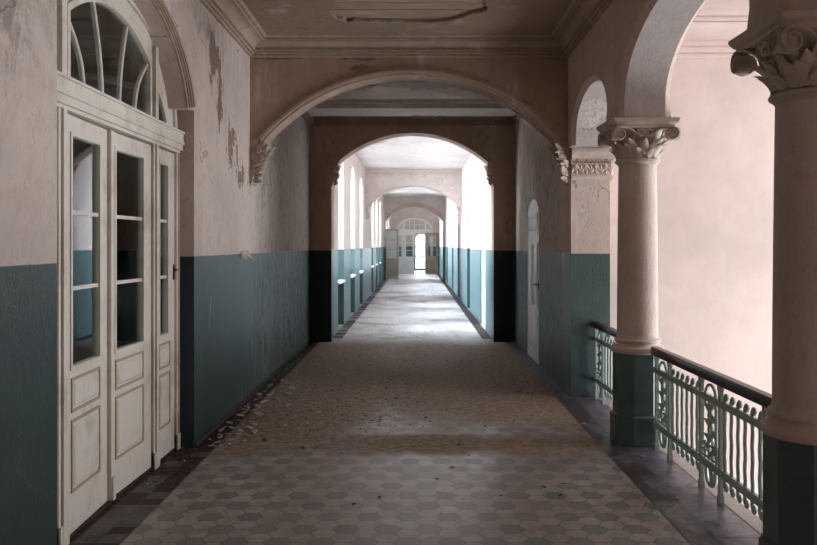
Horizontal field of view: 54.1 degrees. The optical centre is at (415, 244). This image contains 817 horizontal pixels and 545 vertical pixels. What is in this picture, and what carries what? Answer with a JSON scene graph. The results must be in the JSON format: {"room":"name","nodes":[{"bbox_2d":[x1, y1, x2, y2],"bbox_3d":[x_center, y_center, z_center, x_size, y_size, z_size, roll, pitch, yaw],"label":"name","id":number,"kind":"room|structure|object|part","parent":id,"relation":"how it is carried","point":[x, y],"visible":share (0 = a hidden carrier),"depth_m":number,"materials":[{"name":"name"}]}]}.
{"room":"abandoned building corridor","nodes":[
{"label":"abandoned building corridor","id":0,"kind":"room"},
{"bbox_2d":[0,0,309,544],"bbox_3d":[-1.910,-0.280,5.100,0.320,3.760,16.200,0,0,0],"label":"wall","id":1,"kind":"structure","parent":0,"point":[241,319],"depth_m":6.31,"materials":[{"name":"paint"}]},
{"bbox_2d":[57,0,184,544],"bbox_3d":[-1.950,-0.050,4.985,0.270,3.300,2.650,0,0,0],"label":"door","id":2,"kind":"structure","parent":1,"relation":"in","point":[120,143],"depth_m":4.95,"materials":[{"name":"paint"}]},
{"bbox_3d":[-1.913,0.033,4.592,0.003,1.275,0.425,0,0,-2],"label":"pane","id":3,"kind":"part","parent":2,"relation":"part of","materials":[{"name":"clear glass"}]},
{"bbox_3d":[-1.892,1.160,4.592,0.007,0.400,0.435,0,0,-2],"label":"panel moulding","id":4,"kind":"part","parent":2,"relation":"part of","materials":[{"name":"white wood"}]},
{"bbox_3d":[-1.892,0.825,4.592,0.007,0.190,0.435,0,0,-2],"label":"panel moulding","id":5,"kind":"part","parent":2,"relation":"part of","materials":[{"name":"white wood"}]},
{"bbox_3d":[-1.891,1.160,4.593,0.010,0.344,0.379,0,0,-2],"label":"panel","id":6,"kind":"part","parent":2,"relation":"part of","materials":[{"name":"paint"}]},
{"bbox_3d":[-1.891,0.825,4.593,0.010,0.134,0.379,0,0,-2],"label":"panel","id":7,"kind":"part","parent":2,"relation":"part of","materials":[{"name":"paint"}]},
{"bbox_3d":[-1.892,0.033,4.593,0.008,1.309,0.459,0,0,-2],"label":"pane moulding","id":8,"kind":"part","parent":2,"relation":"part of","materials":[{"name":"paint"}]},
{"bbox_3d":[-1.899,-1.181,4.987,0.003,0.562,1.305,0,0,0],"label":"pane","id":9,"kind":"part","parent":2,"relation":"part of","materials":[{"name":"clear glass"}]},
{"bbox_3d":[-1.913,0.033,5.298,0.003,1.275,0.475,0,0,2],"label":"pane","id":10,"kind":"part","parent":2,"relation":"part of","materials":[{"name":"clear glass"}]},
{"bbox_3d":[-1.893,1.160,5.298,0.007,0.400,0.485,0,0,2],"label":"panel moulding","id":11,"kind":"part","parent":2,"relation":"part of","materials":[{"name":"white wood"}]},
{"bbox_3d":[-1.893,0.825,5.298,0.007,0.190,0.485,0,0,2],"label":"panel moulding","id":12,"kind":"part","parent":2,"relation":"part of","materials":[{"name":"white wood"}]},
{"bbox_3d":[-1.891,1.160,5.298,0.010,0.344,0.429,0,0,2],"label":"panel","id":13,"kind":"part","parent":2,"relation":"part of","materials":[{"name":"paint"}]},
{"bbox_3d":[-1.891,0.825,5.298,0.010,0.134,0.429,0,0,2],"label":"panel","id":14,"kind":"part","parent":2,"relation":"part of","materials":[{"name":"paint"}]},
{"bbox_3d":[-1.892,0.033,5.298,0.008,1.309,0.509,0,0,2],"label":"pane moulding","id":15,"kind":"part","parent":2,"relation":"part of","materials":[{"name":"paint"}]},
{"bbox_3d":[-1.899,-1.015,5.955,0.003,0.230,0.210,0,0,0],"label":"pane","id":16,"kind":"part","parent":2,"relation":"part of","materials":[{"name":"clear glass"}]},
{"bbox_3d":[-1.903,0.033,5.968,0.003,1.275,0.195,0,0,0],"label":"pane","id":17,"kind":"part","parent":2,"relation":"part of","materials":[{"name":"clear glass"}]},
{"bbox_3d":[-1.881,0.033,5.968,0.008,1.309,0.229,0,0,0],"label":"pane moulding","id":18,"kind":"part","parent":2,"relation":"part of","materials":[{"name":"paint"}]},
{"bbox_3d":[-1.880,1.160,5.987,0.010,0.344,0.209,0,0,0],"label":"panel","id":19,"kind":"part","parent":2,"relation":"part of","materials":[{"name":"paint"}]},
{"bbox_3d":[-1.880,0.825,5.987,0.010,0.134,0.209,0,0,0],"label":"panel","id":20,"kind":"part","parent":2,"relation":"part of","materials":[{"name":"paint"}]},
{"bbox_3d":[-1.881,1.160,5.987,0.007,0.400,0.265,0,0,0],"label":"panel moulding","id":21,"kind":"part","parent":2,"relation":"part of","materials":[{"name":"white wood"}]},
{"bbox_3d":[-1.881,0.825,5.987,0.007,0.190,0.265,0,0,0],"label":"panel moulding","id":22,"kind":"part","parent":2,"relation":"part of","materials":[{"name":"white wood"}]},
{"bbox_3d":[-1.907,0.435,6.020,0.045,2.290,0.440,0,0,0],"label":"panel","id":23,"kind":"part","parent":2,"relation":"part of","materials":[{"name":"paint"}]},
{"bbox_2d":[150,0,195,108],"bbox_3d":[-1.723,-1.373,5.130,0.054,0.673,2.198,0,0,0],"label":"trim","id":24,"kind":"structure","parent":1,"relation":"attached to","point":[160,6],"depth_m":5.82,"materials":[{"name":"paint"}]},
{"bbox_2d":[199,0,265,56],"bbox_3d":[-1.643,-2.067,2.765,0.215,0.185,11.330,0,0,0],"label":"trim","id":25,"kind":"structure","parent":1,"relation":"attached to","point":[234,16],"depth_m":7.42,"materials":[{"name":"paint"}]},
{"bbox_2d":[241,250,254,259],"bbox_3d":[-1.715,0.099,8.164,0.081,0.096,0.358,0,0,0],"label":"paint curl","id":26,"kind":"object","parent":1,"relation":"attached to","point":[243,252],"visible":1,"depth_m":8.15,"materials":[{"name":"paint"}]},
{"bbox_2d":[194,340,310,447],"bbox_3d":[-1.743,1.583,9.760,0.014,0.035,6.880,0,0,0],"label":"baseboard","id":27,"kind":"structure","parent":1,"relation":"attached to","point":[198,442],"depth_m":8.01,"materials":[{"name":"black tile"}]},
{"bbox_2d":[250,141,276,185],"bbox_3d":[-1.625,-0.862,8.502,0.250,0.444,0.396,0,0,0],"label":"corbel","id":28,"kind":"object","parent":1,"relation":"attached to","point":[259,153],"visible":1,"depth_m":8.43,"materials":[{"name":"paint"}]},
{"bbox_2d":[334,153,389,334],"bbox_3d":[-1.620,-0.280,29.300,0.340,3.760,31.400,0,0,0],"label":"wall","id":29,"kind":"structure","parent":0,"point":[358,240],"depth_m":18.95,"materials":[{"name":"paint"}]},
{"bbox_2d":[365,205,370,218],"bbox_3d":[-1.375,-0.931,22.976,0.151,0.412,0.549,0,0,0],"label":"corbel","id":30,"kind":"object","parent":29,"relation":"attached to","point":[367,208],"visible":1,"depth_m":22.77,"materials":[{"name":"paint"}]},
{"bbox_2d":[386,229,398,278],"bbox_3d":[-1.120,0.415,36.767,0.640,2.310,0.055,0,0,0],"label":"door","id":31,"kind":"structure","parent":29,"relation":"in","point":[392,235],"depth_m":36.75,"materials":[{"name":"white wood"}]},
{"bbox_3d":[-1.120,1.120,36.745,0.384,0.584,0.010,0,0,0],"label":"panel","id":32,"kind":"part","parent":31,"relation":"part of","materials":[{"name":"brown wood"}]},
{"bbox_3d":[-1.120,-0.020,36.767,0.490,1.290,0.003,0,0,0],"label":"pane","id":33,"kind":"part","parent":31,"relation":"part of","materials":[{"name":"grey glass"}]},
{"bbox_2d":[242,0,572,196],"bbox_3d":[0.035,-2.210,21.100,3.970,0.100,48.200,0,0,0],"label":"ceiling","id":34,"kind":"structure","parent":0,"point":[275,17],"depth_m":7.91,"materials":[{"name":"paint"}]},
{"bbox_2d":[250,58,567,146],"bbox_3d":[-0.060,-1.610,8.565,3.380,1.100,0.270,0,0,0],"label":"wall","id":35,"kind":"structure","parent":0,"point":[276,84],"depth_m":8.43,"materials":[{"name":"paint"}]},
{"bbox_2d":[250,35,567,57],"bbox_3d":[-0.075,-2.067,8.322,3.350,0.185,0.215,0,0,0],"label":"trim","id":36,"kind":"structure","parent":35,"relation":"attached to","point":[271,46],"depth_m":8.35,"materials":[{"name":"paint"}]},
{"bbox_2d":[261,67,558,143],"bbox_3d":[-0.065,-1.468,8.409,3.130,0.816,0.042,0,0,0],"label":"trim","id":37,"kind":"structure","parent":35,"relation":"attached to","point":[547,126],"depth_m":8.41,"materials":[{"name":"paint"}]},
{"bbox_2d":[310,125,514,341],"bbox_3d":[-0.060,-0.280,13.400,3.380,3.760,0.400,0,0,0],"label":"wall","id":38,"kind":"structure","parent":0,"point":[329,144],"depth_m":13.20,"materials":[{"name":"paint"}]},
{"bbox_2d":[332,161,342,187],"bbox_3d":[-1.311,-1.179,13.349,0.166,0.413,0.503,0,0,0],"label":"corbel","id":39,"kind":"object","parent":38,"relation":"attached to","point":[336,167],"visible":1,"depth_m":13.17,"materials":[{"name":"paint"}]},
{"bbox_2d":[365,174,461,205],"bbox_3d":[-0.075,-1.640,23.025,2.750,1.040,0.450,0,0,0],"label":"wall","id":40,"kind":"structure","parent":0,"point":[372,181],"depth_m":22.80,"materials":[{"name":"paint"}]},
{"bbox_2d":[368,177,458,205],"bbox_3d":[-0.075,-1.525,22.779,2.580,0.810,0.042,0,0,0],"label":"trim","id":41,"kind":"structure","parent":40,"relation":"attached to","point":[409,181],"depth_m":22.78,"materials":[{"name":"paint"}]},
{"bbox_2d":[365,169,461,173],"bbox_3d":[-0.075,-2.086,22.741,2.750,0.148,0.118,0,0,0],"label":"trim","id":42,"kind":"structure","parent":40,"relation":"attached to","point":[367,171],"depth_m":22.76,"materials":[{"name":"paint"}]},
{"bbox_2d":[384,197,444,280],"bbox_3d":[-0.075,-0.280,36.225,2.750,3.760,0.450,0,0,0],"label":"wall","id":43,"kind":"structure","parent":0,"point":[390,203],"depth_m":36.00,"materials":[{"name":"paint"}]},
{"bbox_2d":[386,203,441,219],"bbox_3d":[-0.075,-1.497,35.979,2.520,0.794,0.042,0,0,0],"label":"trim","id":44,"kind":"structure","parent":43,"relation":"attached to","point":[408,205],"depth_m":35.98,"materials":[{"name":"paint"}]},
{"bbox_2d":[390,208,438,255],"bbox_3d":[-0.075,-0.280,45.150,2.750,3.760,0.300,0,0,0],"label":"wall","id":45,"kind":"structure","parent":0,"point":[396,217],"depth_m":45.00,"materials":[{"name":"paint"}]},
{"bbox_2d":[394,215,434,229],"bbox_3d":[-0.085,-1.245,44.985,2.340,0.850,0.030,0,0,0],"label":"trim","id":46,"kind":"structure","parent":45,"relation":"attached to","point":[411,216],"depth_m":44.98,"materials":[{"name":"paint"}]},
{"bbox_2d":[396,218,438,272],"bbox_3d":[0.118,0.030,45.100,2.463,3.140,0.590,0,0,14],"label":"door","id":47,"kind":"structure","parent":45,"relation":"in","point":[406,264],"depth_m":45.12,"materials":[{"name":"white paint"}]},
{"bbox_3d":[-0.900,0.450,45.163,0.320,2.260,0.045,0,0,0],"label":"panel","id":48,"kind":"part","parent":47,"relation":"part of","materials":[{"name":"white paint"}]},
{"bbox_3d":[-0.375,1.100,45.135,0.314,0.544,0.010,0,0,0],"label":"panel","id":49,"kind":"part","parent":47,"relation":"part of","materials":[{"name":"white paint"}]},
{"bbox_3d":[-0.085,0.380,45.150,2.080,2.440,0.100,0,0,0],"label":"frame","id":50,"kind":"part","parent":47,"relation":"part of","materials":[{"name":"white paint"}]},
{"bbox_3d":[0.902,1.075,44.741,0.514,0.594,0.010,0,0,28],"label":"panel","id":51,"kind":"part","parent":47,"relation":"part of","materials":[{"name":"brown wood"}]},
{"bbox_2d":[399,219,430,270],"bbox_3d":[-0.100,-0.280,50.125,4.200,3.760,0.250,0,0,0],"label":"wall","id":52,"kind":"structure","parent":0,"point":[409,238],"depth_m":50.00,"materials":[{"name":"paint"}]},
{"bbox_2d":[415,234,424,268],"bbox_3d":[0.330,0.400,50.080,0.780,2.200,0.060,0,0,0],"label":"window","id":53,"kind":"structure","parent":52,"relation":"in","point":[421,246],"depth_m":50.05,"materials":[{"name":"white paint"}]},
{"bbox_2d":[69,271,761,544],"bbox_3d":[-0.990,1.750,23.650,6.020,0.300,53.700,0,0,0],"label":"floor","id":54,"kind":"structure","parent":0,"point":[256,491],"depth_m":5.78,"materials":[{"name":"tile"}]},
{"bbox_2d":[138,289,565,485],"bbox_3d":[0.066,1.592,17.580,3.231,0.015,24.645,0,0,2],"label":"debris","id":55,"kind":"object","parent":54,"relation":"on","point":[248,407],"visible":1,"depth_m":7.98,"materials":[{"name":"beige paint"}]},
{"bbox_2d":[399,273,438,273],"bbox_3d":[-0.075,1.590,44.850,2.750,0.020,0.900,0,0,0],"label":"threshold","id":56,"kind":"object","parent":54,"relation":"on","point":[399,273],"visible":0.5,"depth_m":44.40,"materials":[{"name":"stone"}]},
{"bbox_2d":[592,321,616,404],"bbox_3d":[1.885,1.200,7.572,0.068,0.799,1.673,0,0,0],"label":"railing","id":57,"kind":"object","parent":54,"relation":"on","point":[601,379],"visible":0.44,"depth_m":8.02,"materials":[{"name":"green metal"}]},
{"bbox_3d":[1.885,1.228,8.350,0.034,0.745,0.034,0,0,0],"label":"post","id":58,"kind":"part","parent":57,"relation":"part of","materials":[{"name":"green metal"}]},
{"bbox_3d":[1.885,1.218,8.190,0.046,0.666,0.320,0,0,0],"label":"ornament panel","id":59,"kind":"part","parent":57,"relation":"part of","materials":[{"name":"green metal"}]},
{"bbox_3d":[1.885,0.981,7.572,0.036,0.040,1.671,0,0,0],"label":"rail","id":60,"kind":"part","parent":57,"relation":"part of","materials":[{"name":"green metal"}]},
{"bbox_3d":[1.885,1.406,7.572,0.036,0.044,1.671,0,0,0],"label":"rail","id":61,"kind":"part","parent":57,"relation":"part of","materials":[{"name":"green metal"}]},
{"bbox_3d":[1.885,1.228,8.030,0.034,0.745,0.034,0,0,0],"label":"post","id":62,"kind":"part","parent":57,"relation":"part of","materials":[{"name":"green metal"}]},
{"bbox_3d":[1.885,0.833,7.572,0.068,0.064,1.673,0,0,0],"label":"handrail","id":63,"kind":"part","parent":57,"relation":"part of","materials":[{"name":"brown wood"}]},
{"bbox_2d":[596,117,681,446],"bbox_3d":[1.806,0.296,6.525,0.558,2.608,0.558,0,0,0],"label":"column","id":64,"kind":"structure","parent":54,"relation":"on","point":[637,151],"depth_m":6.38,"materials":[{"name":"paint"}]},
{"bbox_3d":[1.806,0.798,6.525,0.426,0.147,0.426,0,0,0],"label":"moulding","id":65,"kind":"part","parent":64,"relation":"part of","materials":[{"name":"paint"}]},
{"bbox_2d":[651,347,771,534],"bbox_3d":[1.885,1.200,5.091,0.068,0.799,2.443,0,0,0],"label":"railing","id":66,"kind":"object","parent":54,"relation":"on","point":[715,460],"visible":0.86,"depth_m":5.09,"materials":[{"name":"green metal"}]},
{"bbox_3d":[1.885,1.228,6.265,0.034,0.745,0.034,0,0,0],"label":"post","id":67,"kind":"part","parent":66,"relation":"part of","materials":[{"name":"green metal"}]},
{"bbox_3d":[1.885,1.218,6.103,0.046,0.666,0.325,0,0,0],"label":"ornament panel","id":68,"kind":"part","parent":66,"relation":"part of","materials":[{"name":"green metal"}]},
{"bbox_3d":[1.885,1.228,5.940,0.034,0.745,0.034,0,0,0],"label":"post","id":69,"kind":"part","parent":66,"relation":"part of","materials":[{"name":"green metal"}]},
{"bbox_3d":[1.885,1.228,5.285,0.034,0.745,0.034,0,0,0],"label":"post","id":70,"kind":"part","parent":66,"relation":"part of","materials":[{"name":"green metal"}]},
{"bbox_3d":[1.885,0.981,5.093,0.036,0.040,2.441,0,0,0],"label":"rail","id":71,"kind":"part","parent":66,"relation":"part of","materials":[{"name":"green metal"}]},
{"bbox_3d":[1.885,1.406,5.093,0.036,0.044,2.441,0,0,0],"label":"rail","id":72,"kind":"part","parent":66,"relation":"part of","materials":[{"name":"green metal"}]},
{"bbox_3d":[1.885,1.218,5.117,0.046,0.666,0.335,0,0,0],"label":"ornament panel","id":73,"kind":"part","parent":66,"relation":"part of","materials":[{"name":"green metal"}]},
{"bbox_3d":[1.885,0.833,5.091,0.068,0.064,2.443,0,0,0],"label":"handrail","id":74,"kind":"part","parent":66,"relation":"part of","materials":[{"name":"brown wood"}]},
{"bbox_3d":[1.885,1.228,4.950,0.034,0.745,0.034,0,0,0],"label":"post","id":75,"kind":"part","parent":66,"relation":"part of","materials":[{"name":"green metal"}]},
{"bbox_3d":[1.885,1.228,4.310,0.034,0.745,0.034,0,0,0],"label":"post","id":76,"kind":"part","parent":66,"relation":"part of","materials":[{"name":"green metal"}]},
{"bbox_2d":[728,9,816,544],"bbox_3d":[1.806,0.296,3.660,0.558,2.608,0.558,0,0,0],"label":"column","id":77,"kind":"structure","parent":54,"relation":"on","point":[784,42],"depth_m":3.55,"materials":[{"name":"paint"}]},
{"bbox_3d":[1.806,0.798,3.660,0.426,0.147,0.426,0,0,0],"label":"moulding","id":78,"kind":"part","parent":77,"relation":"part of","materials":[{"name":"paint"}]},
{"bbox_2d":[439,154,490,336],"bbox_3d":[1.470,-0.280,29.300,0.340,3.760,31.400,0,0,0],"label":"wall","id":79,"kind":"structure","parent":0,"point":[463,237],"depth_m":18.74,"materials":[{"name":"paint"}]},
{"bbox_2d":[456,206,461,219],"bbox_3d":[1.224,-0.922,22.971,0.151,0.397,0.558,0,0,0],"label":"corbel","id":80,"kind":"object","parent":79,"relation":"attached to","point":[459,208],"visible":1,"depth_m":22.78,"materials":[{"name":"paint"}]},
{"bbox_2d":[482,212,484,326],"bbox_3d":[1.326,0.470,15.600,0.108,2.260,1.100,0,0,0],"label":"door","id":81,"kind":"structure","parent":79,"relation":"in","point":[483,216],"depth_m":15.64,"materials":[{"name":"white paint"}]},
{"bbox_3d":[1.324,0.415,15.830,0.012,0.790,0.280,0,0,0],"label":"panel","id":82,"kind":"part","parent":81,"relation":"part of","materials":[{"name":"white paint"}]},
{"bbox_3d":[1.324,0.415,15.830,0.012,0.870,0.380,0,0,0],"label":"panel moulding","id":83,"kind":"part","parent":81,"relation":"part of","materials":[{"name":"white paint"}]},
{"bbox_3d":[1.324,-0.300,15.600,0.012,0.200,0.740,0,0,0],"label":"panel","id":84,"kind":"part","parent":81,"relation":"part of","materials":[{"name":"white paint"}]},
{"bbox_3d":[1.324,1.230,15.600,0.012,0.420,0.740,0,0,0],"label":"panel","id":85,"kind":"part","parent":81,"relation":"part of","materials":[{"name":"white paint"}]},
{"bbox_3d":[1.324,0.415,15.370,0.012,0.790,0.280,0,0,0],"label":"panel","id":86,"kind":"part","parent":81,"relation":"part of","materials":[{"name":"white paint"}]},
{"bbox_2d":[483,163,493,187],"bbox_3d":[1.200,-1.161,13.350,0.166,0.378,0.500,0,0,0],"label":"corbel","id":87,"kind":"object","parent":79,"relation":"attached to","point":[489,167],"visible":1,"depth_m":13.20,"materials":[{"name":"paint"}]},
{"bbox_2d":[515,0,816,396],"bbox_3d":[1.820,-0.280,5.100,0.440,3.760,16.200,0,0,0],"label":"wall","id":88,"kind":"structure","parent":0,"point":[623,66],"depth_m":8.41,"materials":[{"name":"paint"}]},
{"bbox_2d":[301,112,520,124],"bbox_3d":[-0.060,-2.067,10.950,3.380,0.185,4.500,0,0,0],"label":"trim","id":89,"kind":"structure","parent":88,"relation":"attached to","point":[311,120],"depth_m":13.13,"materials":[{"name":"paint"}]},
{"bbox_2d":[307,100,515,115],"bbox_3d":[-0.060,-2.107,12.325,3.380,0.105,0.850,0,0,0],"label":"trim","id":90,"kind":"structure","parent":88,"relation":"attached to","point":[328,107],"depth_m":12.04,"materials":[{"name":"beige paint"}]},
{"bbox_2d":[528,199,538,364],"bbox_3d":[1.634,0.480,11.185,0.108,2.240,1.130,0,0,0],"label":"door","id":91,"kind":"structure","parent":88,"relation":"in","point":[533,212],"depth_m":11.07,"materials":[{"name":"white paint"}]},
{"bbox_3d":[1.632,0.415,11.421,0.012,0.870,0.392,0,0,0],"label":"panel moulding","id":92,"kind":"part","parent":91,"relation":"part of","materials":[{"name":"white paint"}]},
{"bbox_3d":[1.632,0.415,11.421,0.012,0.790,0.291,0,0,0],"label":"panel","id":93,"kind":"part","parent":91,"relation":"part of","materials":[{"name":"white paint"}]},
{"bbox_3d":[1.632,-0.300,11.185,0.012,0.280,0.863,0,0,0],"label":"panel moulding","id":94,"kind":"part","parent":91,"relation":"part of","materials":[{"name":"white paint"}]},
{"bbox_3d":[1.632,1.230,11.185,0.012,0.500,0.863,0,0,0],"label":"panel moulding","id":95,"kind":"part","parent":91,"relation":"part of","materials":[{"name":"white paint"}]},
{"bbox_3d":[1.632,-0.300,11.185,0.012,0.200,0.763,0,0,0],"label":"panel","id":96,"kind":"part","parent":91,"relation":"part of","materials":[{"name":"white paint"}]},
{"bbox_3d":[1.632,1.230,11.185,0.012,0.420,0.763,0,0,0],"label":"panel","id":97,"kind":"part","parent":91,"relation":"part of","materials":[{"name":"white paint"}]},
{"bbox_3d":[1.632,0.415,10.949,0.012,0.790,0.292,0,0,0],"label":"panel","id":98,"kind":"part","parent":91,"relation":"part of","materials":[{"name":"white paint"}]},
{"bbox_3d":[1.632,0.415,10.949,0.012,0.870,0.391,0,0,0],"label":"panel moulding","id":99,"kind":"part","parent":91,"relation":"part of","materials":[{"name":"white paint"}]},
{"bbox_2d":[548,143,570,185],"bbox_3d":[1.526,-0.853,8.511,0.209,0.426,0.378,0,0,0],"label":"corbel","id":100,"kind":"object","parent":88,"relation":"attached to","point":[562,153],"visible":1,"depth_m":8.43,"materials":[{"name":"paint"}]},
{"bbox_2d":[551,0,613,56],"bbox_3d":[1.492,-2.067,2.765,0.215,0.185,11.330,0,0,0],"label":"trim","id":101,"kind":"structure","parent":88,"relation":"attached to","point":[580,16],"depth_m":7.42,"materials":[{"name":"paint"}]},
{"bbox_2d":[571,148,615,180],"bbox_3d":[1.868,-0.848,8.475,0.490,0.335,0.270,0,0,0],"label":"pilaster capital","id":102,"kind":"object","parent":88,"relation":"attached to","point":[586,163],"visible":0.99,"depth_m":8.38,"materials":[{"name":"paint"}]},
{"bbox_2d":[610,59,774,516],"bbox_3d":[4.500,0.950,8.970,5.000,7.700,0.260,0,0,0],"label":"wall","id":103,"kind":"structure","parent":0,"point":[715,183],"depth_m":8.84,"materials":[{"name":"paint"}]},
{"bbox_2d":[677,9,755,58],"bbox_3d":[4.300,-2.294,8.711,4.600,0.472,0.258,0,0,0],"label":"trim","id":104,"kind":"structure","parent":103,"relation":"attached to","point":[708,36],"depth_m":8.75,"materials":[{"name":"paint"}]},
{"bbox_2d":[701,0,748,8],"bbox_3d":[4.500,-2.665,4.750,5.000,0.270,8.700,0,0,0],"label":"ceiling","id":105,"kind":"structure","parent":0,"point":[709,4],"depth_m":8.42,"materials":[{"name":"paint"}]}
]}

